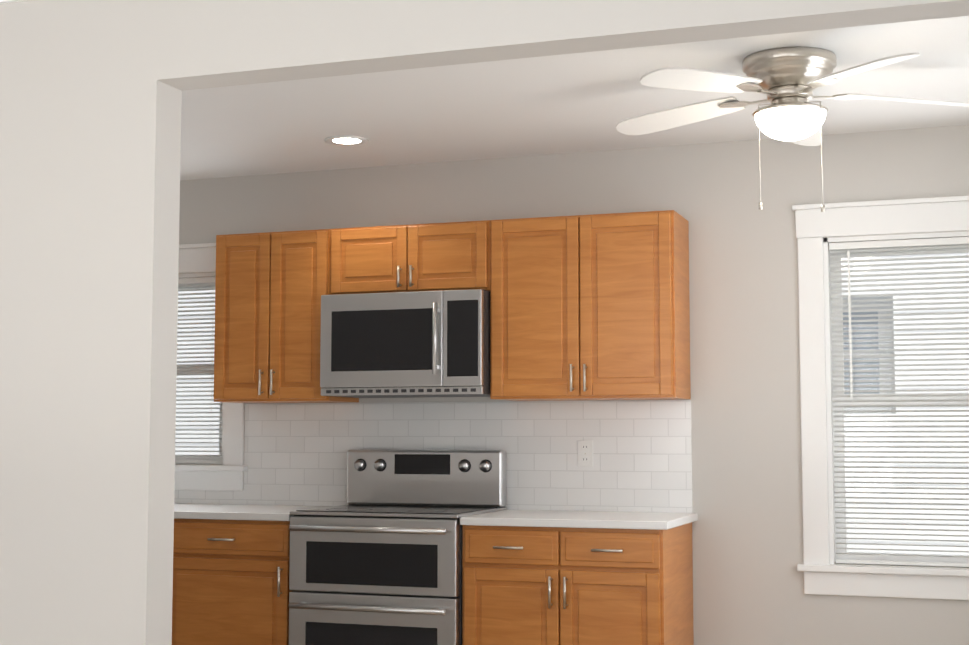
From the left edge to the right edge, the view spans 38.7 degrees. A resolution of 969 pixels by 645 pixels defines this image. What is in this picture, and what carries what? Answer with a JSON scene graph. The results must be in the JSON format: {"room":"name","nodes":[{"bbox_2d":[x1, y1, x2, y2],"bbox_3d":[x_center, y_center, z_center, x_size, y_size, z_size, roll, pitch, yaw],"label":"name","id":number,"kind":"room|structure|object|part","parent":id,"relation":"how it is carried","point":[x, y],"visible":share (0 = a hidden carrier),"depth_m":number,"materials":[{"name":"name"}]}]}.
{"room":"kitchen","nodes":[
{"label":"kitchen","id":0,"kind":"room"},
{"bbox_2d":[0,0,181,644],"bbox_3d":[-2.099,0.303,4.007,2.690,2.490,0.120,-2,-5,19],"label":"wall","id":1,"kind":"structure","parent":0,"point":[90,131],"depth_m":3.60,"materials":[{"name":"grey paint"}]},
{"bbox_2d":[0,0,26,3],"bbox_3d":[-0.961,-0.931,3.604,5.170,0.095,0.070,-2,-5,19],"label":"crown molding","id":2,"kind":"structure","parent":1,"relation":"attached to","point":[5,1],"depth_m":3.71,"materials":[{"name":"white paint"}]},
{"bbox_2d":[157,0,968,90],"bbox_3d":[0.339,-0.833,3.237,2.480,0.350,0.120,-2,-5,19],"label":"header beam","id":3,"kind":"structure","parent":0,"point":[203,44],"depth_m":3.34,"materials":[{"name":"grey paint"}]},
{"bbox_2d":[174,125,968,644],"bbox_3d":[0.054,0.492,6.312,5.450,2.490,0.166,-2,-5,19],"label":"wall","id":4,"kind":"structure","parent":0,"point":[720,451],"depth_m":5.96,"materials":[{"name":"grey paint"}]},
{"bbox_2d":[174,243,247,490],"bbox_3d":[-1.589,0.226,6.895,1.000,1.207,0.205,-2,-5,19],"label":"window","id":5,"kind":"structure","parent":4,"relation":"in","point":[195,260],"depth_m":6.70,"materials":[{"name":"white paint"}]},
{"bbox_3d":[-1.579,0.245,6.920,0.704,0.922,0.068,-2,-5,19],"label":"sash of the window by the sink","id":6,"kind":"part","parent":5,"relation":"part of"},
{"bbox_2d":[175,277,221,463],"bbox_3d":[-1.599,0.240,6.864,0.696,0.916,0.032,-2,-5,19],"label":"blinds","id":7,"kind":"object","parent":5,"relation":"attached to","point":[200,281],"visible":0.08,"depth_m":6.81,"materials":[{"name":"white plastic"}]},
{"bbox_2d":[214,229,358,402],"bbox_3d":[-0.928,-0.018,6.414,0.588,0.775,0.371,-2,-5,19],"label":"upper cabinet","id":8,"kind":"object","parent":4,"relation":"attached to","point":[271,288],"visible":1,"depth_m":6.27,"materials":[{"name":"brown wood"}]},
{"bbox_2d":[330,220,489,294],"bbox_3d":[-0.291,-0.271,6.208,0.760,0.305,0.371,-2,-5,19],"label":"upper cabinet","id":9,"kind":"object","parent":4,"relation":"attached to","point":[422,257],"visible":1,"depth_m":6.06,"materials":[{"name":"brown wood"}]},
{"bbox_2d":[320,289,489,397],"bbox_3d":[-0.306,0.104,6.134,0.756,0.445,0.464,-2,-5,19],"label":"microwave","id":10,"kind":"object","parent":9,"relation":"attached to","point":[408,344],"visible":1,"depth_m":5.95,"materials":[{"name":"grey metal"}]},
{"bbox_2d":[578,441,592,466],"bbox_3d":[0.444,0.578,6.073,0.070,0.115,0.008,-2,-5,19],"label":"outlet","id":11,"kind":"object","parent":4,"relation":"attached to","point":[585,453],"visible":1,"depth_m":6.07,"materials":[{"name":"white plastic"}]},
{"bbox_2d":[490,210,690,400],"bbox_3d":[0.448,-0.058,5.929,0.803,0.775,0.371,-2,-5,19],"label":"upper cabinet","id":12,"kind":"object","parent":4,"relation":"attached to","point":[591,307],"visible":1,"depth_m":5.79,"materials":[{"name":"brown wood"}]},
{"bbox_2d":[792,196,968,599],"bbox_3d":[1.858,0.306,5.667,1.130,1.627,0.205,-2,-5,19],"label":"window","id":13,"kind":"structure","parent":4,"relation":"in","point":[902,218],"depth_m":5.73,"materials":[{"name":"white paint"}]},
{"bbox_2d":[829,237,968,566],"bbox_3d":[1.847,0.320,5.636,0.826,1.336,0.032,-2,-5,19],"label":"window blinds","id":14,"kind":"object","parent":13,"relation":"attached to","point":[914,244],"visible":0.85,"depth_m":5.69,"materials":[{"name":"white plastic"}]},
{"bbox_3d":[1.867,0.325,5.692,0.834,1.342,0.068,-2,-5,19],"label":"back kitchen window sash","id":15,"kind":"part","parent":13,"relation":"part of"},
{"bbox_2d":[180,16,968,179],"bbox_3d":[-0.415,-0.907,5.095,5.450,0.100,2.980,-2,-5,19],"label":"ceiling","id":16,"kind":"structure","parent":0,"point":[566,103],"depth_m":5.32,"materials":[{"name":"paint"}]},
{"bbox_2d":[325,135,368,146],"bbox_3d":[-0.594,-0.782,5.947,0.190,0.010,0.190,-2,-5,19],"label":"recessed light","id":17,"kind":"object","parent":16,"relation":"in","point":[347,141],"visible":1,"depth_m":5.94,"materials":[{"name":"white paint"}]},
{"bbox_2d":[616,46,968,211],"bbox_3d":[1.042,-0.619,4.694,1.270,0.539,1.226,-2,-5,19],"label":"kitchen ceiling fan","id":18,"kind":"object","parent":16,"relation":"hanging from","point":[787,81],"visible":1,"depth_m":4.57,"materials":[{"name":"silver metal"}]},
{"bbox_3d":[-1.026,1.526,3.069,5.390,0.100,6.820,-2,-5,19],"label":"floor","id":19,"kind":"structure","parent":0,"visible":0},
{"bbox_2d":[172,519,290,644],"bbox_3d":[-1.044,1.304,6.217,0.688,0.856,0.613,-2,-5,19],"label":"base cabinet","id":20,"kind":"object","parent":19,"relation":"on","point":[230,582],"visible":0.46,"depth_m":5.90,"materials":[{"name":"brown wood"}]},
{"bbox_2d":[174,503,330,520],"bbox_3d":[-1.618,0.876,6.449,1.901,0.032,0.627,-2,-5,19],"label":"countertop","id":21,"kind":"structure","parent":20,"relation":"on","point":[234,512],"depth_m":6.01,"materials":[{"name":"white stone"}]},
{"bbox_2d":[288,450,506,644],"bbox_3d":[-0.373,1.132,5.941,0.761,1.155,0.692,-2,-5,19],"label":"range","id":22,"kind":"object","parent":19,"relation":"on","point":[377,560],"visible":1,"depth_m":5.72,"materials":[{"name":"grey metal"}]},
{"bbox_2d":[462,522,693,644],"bbox_3d":[0.390,1.262,5.695,0.828,0.856,0.646,-2,-5,19],"label":"base cabinet","id":23,"kind":"object","parent":19,"relation":"on","point":[555,586],"visible":1,"depth_m":5.45,"materials":[{"name":"brown wood"}]},
{"bbox_2d":[460,510,697,529],"bbox_3d":[0.405,0.818,5.736,0.853,0.032,0.627,-2,-5,19],"label":"countertop","id":24,"kind":"structure","parent":23,"relation":"on","point":[601,519],"depth_m":5.53,"materials":[{"name":"white stone"}]},
{"bbox_3d":[-1.168,2.023,4.537,20.000,0.050,18.000,-2,-5,19],"label":"ground","id":25,"kind":"structure","parent":0,"visible":0},
{"bbox_2d":[175,253,968,554],"bbox_3d":[1.817,-0.869,8.736,11.000,6.400,0.245,-2,-5,19],"label":"neighbor house","id":26,"kind":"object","parent":25,"relation":"on","point":[855,429],"depth_m":8.25,"materials":[{"name":"white paint"}]}
]}

